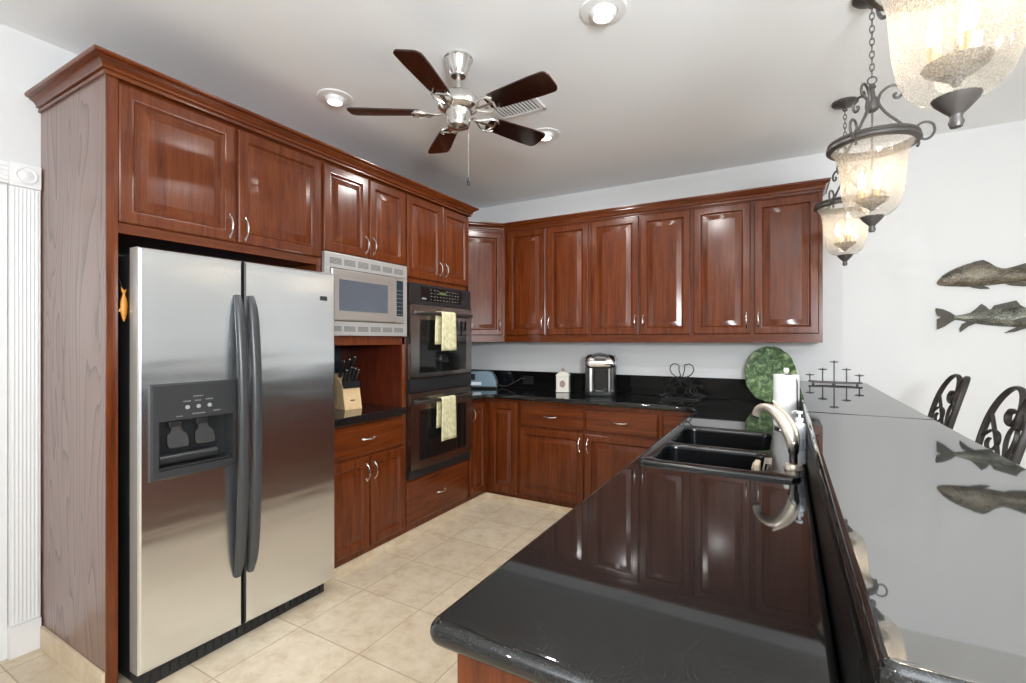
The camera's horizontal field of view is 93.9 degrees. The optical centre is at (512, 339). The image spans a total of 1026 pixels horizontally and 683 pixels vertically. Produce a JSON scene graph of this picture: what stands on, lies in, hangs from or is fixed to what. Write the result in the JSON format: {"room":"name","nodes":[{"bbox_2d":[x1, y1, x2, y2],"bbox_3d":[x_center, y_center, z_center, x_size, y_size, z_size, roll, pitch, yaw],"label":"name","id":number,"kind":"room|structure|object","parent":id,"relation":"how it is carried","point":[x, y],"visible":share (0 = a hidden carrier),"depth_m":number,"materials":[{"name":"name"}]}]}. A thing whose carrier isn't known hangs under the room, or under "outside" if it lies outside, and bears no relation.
{"room":"kitchen","nodes":[
{"label":"kitchen","id":0,"kind":"room"},
{"bbox_2d":[0,24,120,626],"bbox_3d":[-2.080,0.010,2.504,0.140,2.780,6.380,0,0,30],"label":"wall","id":1,"kind":"structure","parent":0,"point":[26,60],"depth_m":2.15,"materials":[{"name":"white paint"}]},
{"bbox_2d":[0,184,6,660],"bbox_3d":[-2.490,0.360,1.778,0.144,2.080,0.833,0,0,30],"label":"trim","id":2,"kind":"structure","parent":1,"relation":"attached to","point":[3,188],"depth_m":2.09,"materials":[{"name":"white wood"}]},
{"bbox_2d":[0,160,41,659],"bbox_3d":[-2.386,0.307,1.779,0.042,2.185,0.936,0,0,30],"label":"trim","id":3,"kind":"structure","parent":1,"relation":"attached to","point":[23,180],"depth_m":2.14,"materials":[{"name":"white wood"}]},
{"bbox_2d":[40,626,104,682],"bbox_3d":[-1.870,1.350,2.023,0.627,0.100,0.012,0,0,30],"label":"baseboard","id":4,"kind":"structure","parent":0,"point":[72,661],"depth_m":2.01,"materials":[{"name":"stone"}]},
{"bbox_2d":[0,498,566,682],"bbox_3d":[1.144,1.460,0.673,8.475,0.120,6.700,0,0,30],"label":"floor","id":5,"kind":"structure","parent":0,"point":[370,623],"depth_m":2.38,"materials":[{"name":"tile"}]},
{"bbox_2d":[41,74,320,682],"bbox_3d":[-1.616,0.172,2.466,0.696,2.455,1.011,0,0,30],"label":"tall cabinet","id":6,"kind":"object","parent":5,"relation":"on","point":[125,166],"visible":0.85,"depth_m":2.06,"materials":[{"name":"brown wood"}]},
{"bbox_2d":[118,279,127,320],"bbox_3d":[-1.569,-0.163,1.925,0.018,0.176,0.034,0,0,30],"label":"fish ornament","id":7,"kind":"object","parent":6,"relation":"hanging from","point":[123,309],"visible":1,"depth_m":1.92,"materials":[{"name":"orange paint"}]},
{"bbox_2d":[24,44,478,216],"bbox_3d":[-1.242,-1.075,3.103,0.718,0.070,2.597,0,0,30],"label":"crown molding","id":8,"kind":"structure","parent":6,"relation":"on","point":[96,61],"depth_m":2.15,"materials":[{"name":"brown wood"}]},
{"bbox_2d":[118,246,333,682],"bbox_3d":[-1.520,0.516,2.436,0.811,1.768,0.918,0,0,30],"label":"refrigerator","id":9,"kind":"object","parent":5,"relation":"on","point":[226,366],"visible":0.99,"depth_m":2.13,"materials":[{"name":"silver metal"}]},
{"bbox_2d":[320,158,404,568],"bbox_3d":[-1.192,0.172,3.212,0.696,2.455,0.704,0,0,30],"label":"tall cabinet","id":10,"kind":"object","parent":5,"relation":"on","point":[362,216],"visible":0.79,"depth_m":3.09,"materials":[{"name":"brown wood"}]},
{"bbox_2d":[322,251,406,335],"bbox_3d":[-1.051,-0.270,3.131,0.340,0.488,0.690,0,0,30],"label":"microwave","id":11,"kind":"object","parent":10,"relation":"in","point":[370,296],"visible":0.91,"depth_m":3.03,"materials":[{"name":"silver metal"}]},
{"bbox_2d":[334,403,405,427],"bbox_3d":[-1.191,0.489,3.211,0.673,0.049,0.642,0,0,30],"label":"countertop","id":12,"kind":"structure","parent":10,"relation":"in","point":[368,412],"depth_m":3.09,"materials":[{"name":"black stone"}]},
{"bbox_2d":[334,355,361,409],"bbox_3d":[-1.145,0.284,3.287,0.210,0.360,0.130,0,0,42],"label":"knife block","id":13,"kind":"object","parent":12,"relation":"on","point":[347,396],"visible":1,"depth_m":3.24,"materials":[{"name":"brown wood"}]},
{"bbox_2d":[324,493,486,583],"bbox_3d":[-0.667,1.379,3.506,0.027,0.043,1.733,0,0,30],"label":"baseboard","id":14,"kind":"structure","parent":5,"relation":"on","point":[350,565],"depth_m":3.31,"materials":[{"name":"stone"}]},
{"bbox_2d":[405,191,468,532],"bbox_3d":[-0.827,0.172,3.854,0.696,2.455,0.771,0,0,30],"label":"tall cabinet","id":15,"kind":"object","parent":5,"relation":"on","point":[436,235],"visible":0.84,"depth_m":3.62,"materials":[{"name":"brown wood"}]},
{"bbox_2d":[406,282,472,480],"bbox_3d":[-0.766,0.290,3.821,0.694,1.400,0.755,0,0,30],"label":"double wall oven","id":16,"kind":"object","parent":15,"relation":"in","point":[432,373],"visible":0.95,"depth_m":3.56,"materials":[{"name":"black metal"}]},
{"bbox_2d":[435,311,456,350],"bbox_3d":[-0.502,-0.067,3.606,0.045,0.292,0.219,0,0,30],"label":"dish towel","id":17,"kind":"object","parent":16,"relation":"hanging from","point":[445,325],"visible":0.98,"depth_m":3.59,"materials":[{"name":"yellow fabric"}]},
{"bbox_2d":[436,395,456,441],"bbox_3d":[-0.498,0.585,3.613,0.045,0.324,0.201,0,0,30],"label":"dish towel","id":18,"kind":"object","parent":16,"relation":"hanging from","point":[446,408],"visible":0.99,"depth_m":3.59,"materials":[{"name":"yellow fabric"}]},
{"bbox_2d":[468,399,518,500],"bbox_3d":[-0.300,0.958,4.498,0.976,0.885,0.866,0,0,30],"label":"base cabinet","id":19,"kind":"object","parent":5,"relation":"on","point":[493,462],"visible":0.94,"depth_m":4.18,"materials":[{"name":"brown wood"}]},
{"bbox_2d":[457,653,529,682],"bbox_3d":[0.852,0.958,1.966,0.600,0.885,2.961,0,0,30],"label":"base cabinet","id":20,"kind":"object","parent":5,"relation":"on","point":[469,670],"visible":0.02,"depth_m":0.78,"materials":[{"name":"brown wood"}]},
{"bbox_2d":[430,387,840,682],"bbox_3d":[-0.069,0.496,2.814,3.040,0.038,3.569,0,0,30],"label":"countertop","id":21,"kind":"structure","parent":20,"relation":"on","point":[661,574],"depth_m":0.92,"materials":[{"name":"black stone"}]},
{"bbox_2d":[471,370,498,388],"bbox_3d":[-0.302,0.388,4.782,0.310,0.178,0.178,0,0,7],"label":"toaster","id":22,"kind":"object","parent":21,"relation":"on","point":[480,379],"visible":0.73,"depth_m":4.70,"materials":[{"name":"blue metal"}]},
{"bbox_2d":[556,368,570,392],"bbox_3d":[0.462,0.365,4.407,0.128,0.222,0.128,0,0,13],"label":"canister","id":23,"kind":"object","parent":21,"relation":"on","point":[563,377],"visible":1,"depth_m":4.35,"materials":[{"name":"beige ceramic"}]},
{"bbox_2d":[585,353,616,396],"bbox_3d":[0.764,0.292,4.168,0.270,0.369,0.284,0,0,14],"label":"coffee maker","id":24,"kind":"object","parent":21,"relation":"on","point":[600,368],"visible":1,"depth_m":4.06,"materials":[{"name":"silver plastic"}]},
{"bbox_2d":[593,389,607,390],"bbox_3d":[0.753,0.431,4.121,0.144,0.007,0.144,0,0,13],"label":"drip tray","id":25,"kind":"object","parent":24,"relation":"on","point":[593,389],"depth_m":4.10,"materials":[{"name":"silver metal"}]},
{"bbox_2d":[659,363,705,400],"bbox_3d":[1.365,0.332,3.860,0.346,0.288,0.118,0,0,30],"label":"wire rack","id":26,"kind":"object","parent":21,"relation":"on","point":[676,377],"visible":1,"depth_m":3.84,"materials":[{"name":"black metal"}]},
{"bbox_2d":[639,425,800,481],"bbox_3d":[0.939,0.570,2.115,0.548,0.211,0.890,0,0,30],"label":"sink","id":27,"kind":"object","parent":21,"relation":"in","point":[710,449],"visible":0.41,"depth_m":2.07,"materials":[{"name":"black metal"}]},
{"bbox_2d":[751,458,771,470],"bbox_3d":[0.953,0.492,1.834,0.067,0.071,0.100,0,0,30],"label":"sponge caddy","id":28,"kind":"object","parent":27,"relation":"in","point":[756,466],"visible":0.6,"depth_m":1.81,"materials":[{"name":"beige metal"}]},
{"bbox_2d":[745,346,796,402],"bbox_3d":[1.943,0.262,3.622,0.346,0.428,0.122,0,0,30],"label":"leaf plate","id":29,"kind":"object","parent":21,"relation":"on","point":[765,362],"visible":0.77,"depth_m":3.63,"materials":[{"name":"green ceramic"}]},
{"bbox_2d":[752,400,803,470],"bbox_3d":[0.996,0.346,1.805,0.062,0.236,0.230,0,0,-8],"label":"faucet","id":30,"kind":"object","parent":21,"relation":"on","point":[790,432],"visible":1,"depth_m":1.73,"materials":[{"name":"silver metal"}]},
{"bbox_2d":[773,368,799,428],"bbox_3d":[1.480,0.313,2.592,0.124,0.326,0.124,0,0,30],"label":"paper towel holder","id":31,"kind":"object","parent":21,"relation":"on","point":[786,387],"visible":0.57,"depth_m":2.54,"materials":[{"name":"white paper"}]},
{"bbox_2d":[791,410,806,464],"bbox_3d":[1.077,0.365,1.804,0.050,0.196,0.048,0,0,30],"label":"soap bottle","id":32,"kind":"object","parent":21,"relation":"on","point":[802,455],"visible":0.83,"depth_m":1.78,"materials":[{"name":"white plastic"}]},
{"bbox_2d":[487,492,572,512],"bbox_3d":[0.569,1.379,3.805,1.850,0.043,0.013,0,0,30],"label":"baseboard","id":33,"kind":"structure","parent":5,"relation":"on","point":[489,495],"depth_m":4.04,"materials":[{"name":"stone"}]},
{"bbox_2d":[519,400,660,507],"bbox_3d":[0.702,0.958,4.061,1.192,0.885,0.636,0,0,30],"label":"base cabinet","id":34,"kind":"object","parent":5,"relation":"on","point":[567,452],"visible":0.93,"depth_m":3.86,"materials":[{"name":"brown wood"}]},
{"bbox_2d":[661,410,690,437],"bbox_3d":[1.604,0.958,3.569,0.857,0.885,0.601,0,0,30],"label":"base cabinet","id":35,"kind":"object","parent":5,"relation":"on","point":[670,420],"visible":0.12,"depth_m":3.49,"materials":[{"name":"brown wood"}]},
{"bbox_2d":[928,374,970,429],"bbox_3d":[2.195,0.793,2.686,0.514,1.213,0.450,0,0,30],"label":"bar stool","id":36,"kind":"object","parent":5,"relation":"on","point":[955,398],"visible":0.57,"depth_m":2.61,"materials":[{"name":"brown metal"}]},
{"bbox_2d":[975,386,1025,464],"bbox_3d":[1.800,0.793,1.991,0.514,1.213,0.450,0,0,30],"label":"bar stool","id":37,"kind":"object","parent":5,"relation":"on","point":[1015,453],"visible":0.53,"depth_m":1.92,"materials":[{"name":"black metal"}]},
{"bbox_2d":[0,0,1025,208],"bbox_3d":[1.274,-1.440,0.599,8.175,0.120,6.700,0,0,30],"label":"ceiling","id":38,"kind":"structure","parent":0,"point":[668,88],"depth_m":2.42,"materials":[{"name":"white paint"}]},
{"bbox_2d":[316,88,352,105],"bbox_3d":[-1.012,-1.360,2.723,0.196,0.038,0.196,0,0,30],"label":"recessed light","id":39,"kind":"object","parent":38,"relation":"in","point":[334,97],"visible":1,"depth_m":2.69,"materials":[{"name":"white metal"}]},
{"bbox_2d":[347,49,556,185],"bbox_3d":[-0.248,-1.067,2.324,1.005,0.624,1.029,0,0,30],"label":"ceiling fan","id":40,"kind":"object","parent":38,"relation":"hanging from","point":[457,103],"visible":1,"depth_m":2.29,"materials":[{"name":"brown wood"}]},
{"bbox_2d":[485,98,546,119],"bbox_3d":[0.016,-1.375,2.832,0.310,0.009,0.200,0,0,30],"label":"ceiling vent","id":41,"kind":"object","parent":38,"relation":"in","point":[532,105],"visible":0.64,"depth_m":2.85,"materials":[{"name":"white metal"}]},
{"bbox_2d":[535,127,559,140],"bbox_3d":[0.217,-1.360,3.206,0.196,0.038,0.196,0,0,30],"label":"recessed light","id":42,"kind":"object","parent":38,"relation":"in","point":[550,133],"visible":0.66,"depth_m":3.16,"materials":[{"name":"white"}]},
{"bbox_2d":[579,0,626,25],"bbox_3d":[0.377,-1.360,2.003,0.196,0.038,0.196,0,0,30],"label":"recessed light","id":43,"kind":"object","parent":38,"relation":"in","point":[602,12],"visible":1,"depth_m":1.98,"materials":[{"name":"white metal"}]},
{"bbox_2d":[813,96,887,265],"bbox_3d":[1.942,-0.905,2.763,0.354,0.949,0.346,0,0,30],"label":"pendant light","id":44,"kind":"object","parent":38,"relation":"hanging from","point":[847,102],"visible":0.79,"depth_m":2.76,"materials":[{"name":"grey metal"}]},
{"bbox_2d":[826,0,935,231],"bbox_3d":[1.451,-0.905,1.899,0.354,0.949,0.346,0,0,30],"label":"pendant light","id":45,"kind":"object","parent":38,"relation":"hanging from","point":[872,102],"visible":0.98,"depth_m":1.90,"materials":[{"name":"grey metal"}]},
{"bbox_2d":[864,0,994,128],"bbox_3d":[0.916,-0.905,0.958,0.354,0.949,0.346,0,0,30],"label":"pendant light","id":46,"kind":"object","parent":38,"relation":"hanging from","point":[953,68],"visible":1,"depth_m":0.96,"materials":[{"name":"clear glass"}]},
{"bbox_2d":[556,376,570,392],"bbox_3d":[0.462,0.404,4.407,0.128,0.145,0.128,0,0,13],"label":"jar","id":47,"kind":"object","parent":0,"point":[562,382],"depth_m":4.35,"materials":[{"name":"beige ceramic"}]},
{"bbox_2d":[468,120,1025,468],"bbox_3d":[2.877,0.010,3.277,7.715,2.780,0.140,0,0,30],"label":"wall","id":48,"kind":"structure","parent":0,"point":[957,198],"depth_m":3.31,"materials":[{"name":"white paint"}]},
{"bbox_2d":[468,230,504,341],"bbox_3d":[-0.383,-0.506,4.660,0.673,1.048,0.668,0,0,30],"label":"upper cabinet","id":49,"kind":"object","parent":48,"relation":"attached to","point":[486,287],"visible":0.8,"depth_m":4.46,"materials":[{"name":"brown wood"}]},
{"bbox_2d":[469,177,830,231],"bbox_3d":[0.715,-1.053,3.991,3.302,0.074,0.359,0,0,23],"label":"crown molding","id":50,"kind":"structure","parent":49,"relation":"on","point":[817,185],"depth_m":3.76,"materials":[{"name":"brown wood"}]},
{"bbox_2d":[505,221,590,341],"bbox_3d":[0.355,-0.506,4.417,0.852,1.048,0.362,0,0,30],"label":"upper cabinet","id":51,"kind":"object","parent":48,"relation":"attached to","point":[548,269],"visible":0.97,"depth_m":4.27,"materials":[{"name":"brown wood"}]},
{"bbox_2d":[472,369,761,400],"bbox_3d":[0.599,0.392,3.990,3.040,0.168,0.867,0,0,30],"label":"backsplash","id":52,"kind":"structure","parent":48,"relation":"attached to","point":[712,388],"depth_m":4.14,"materials":[{"name":"black stone"}]},
{"bbox_2d":[523,376,533,383],"bbox_3d":[0.148,0.395,4.715,0.120,0.080,0.008,0,0,30],"label":"electrical outlet","id":53,"kind":"object","parent":52,"relation":"attached to","point":[528,379],"visible":1,"depth_m":4.71,"materials":[{"name":"black plastic"}]},
{"bbox_2d":[524,377,531,382],"bbox_3d":[0.147,0.395,4.713,0.092,0.050,0.002,0,0,30],"label":"receptacle","id":54,"kind":"object","parent":53,"relation":"attached to","point":[527,379],"depth_m":4.71,"materials":[{"name":"black plastic"}]},
{"bbox_2d":[590,208,691,341],"bbox_3d":[1.084,-0.506,4.003,0.824,1.048,0.362,0,0,30],"label":"upper cabinet","id":55,"kind":"object","parent":48,"relation":"attached to","point":[641,265],"visible":0.98,"depth_m":3.86,"materials":[{"name":"brown wood"}]},
{"bbox_2d":[692,191,822,342],"bbox_3d":[1.811,-0.506,3.590,0.845,1.048,0.362,0,0,30],"label":"upper cabinet","id":56,"kind":"object","parent":48,"relation":"attached to","point":[757,265],"visible":1,"depth_m":3.45,"materials":[{"name":"brown wood"}]},
{"bbox_2d":[935,300,1025,332],"bbox_3d":[3.096,-0.147,3.045,0.624,0.206,0.040,0,0,30],"label":"wall sculpture","id":57,"kind":"object","parent":48,"relation":"attached to","point":[1008,314],"visible":1,"depth_m":3.06,"materials":[{"name":"grey metal"}]},
{"bbox_2d":[937,260,1025,288],"bbox_3d":[3.128,-0.423,3.028,0.681,0.189,0.038,0,0,30],"label":"wall sculpture","id":58,"kind":"object","parent":48,"relation":"attached to","point":[980,274],"visible":1,"depth_m":3.08,"materials":[{"name":"brown metal"}]},
{"bbox_3d":[1.335,0.873,2.035,0.128,1.054,3.538,0,0,30],"label":"wall","id":59,"kind":"structure","parent":0,"visible":0},
{"bbox_2d":[800,399,873,682],"bbox_3d":[1.260,0.430,2.054,0.020,0.170,3.537,0,0,30],"label":"backsplash","id":60,"kind":"structure","parent":59,"relation":"attached to","point":[851,654],"depth_m":0.77,"materials":[{"name":"black stone"}]},
{"bbox_2d":[800,381,1025,682],"bbox_3d":[1.421,0.324,1.915,0.431,0.040,3.618,0,0,30],"label":"raised bar","id":61,"kind":"object","parent":59,"relation":"on","point":[929,521],"visible":0.92,"depth_m":0.74,"materials":[{"name":"black stone"}]},
{"bbox_2d":[806,360,863,384],"bbox_3d":[2.194,0.221,3.273,0.336,0.166,0.075,0,0,30],"label":"candle holder","id":62,"kind":"object","parent":61,"relation":"on","point":[833,382],"visible":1,"depth_m":3.27,"materials":[{"name":"grey metal"}]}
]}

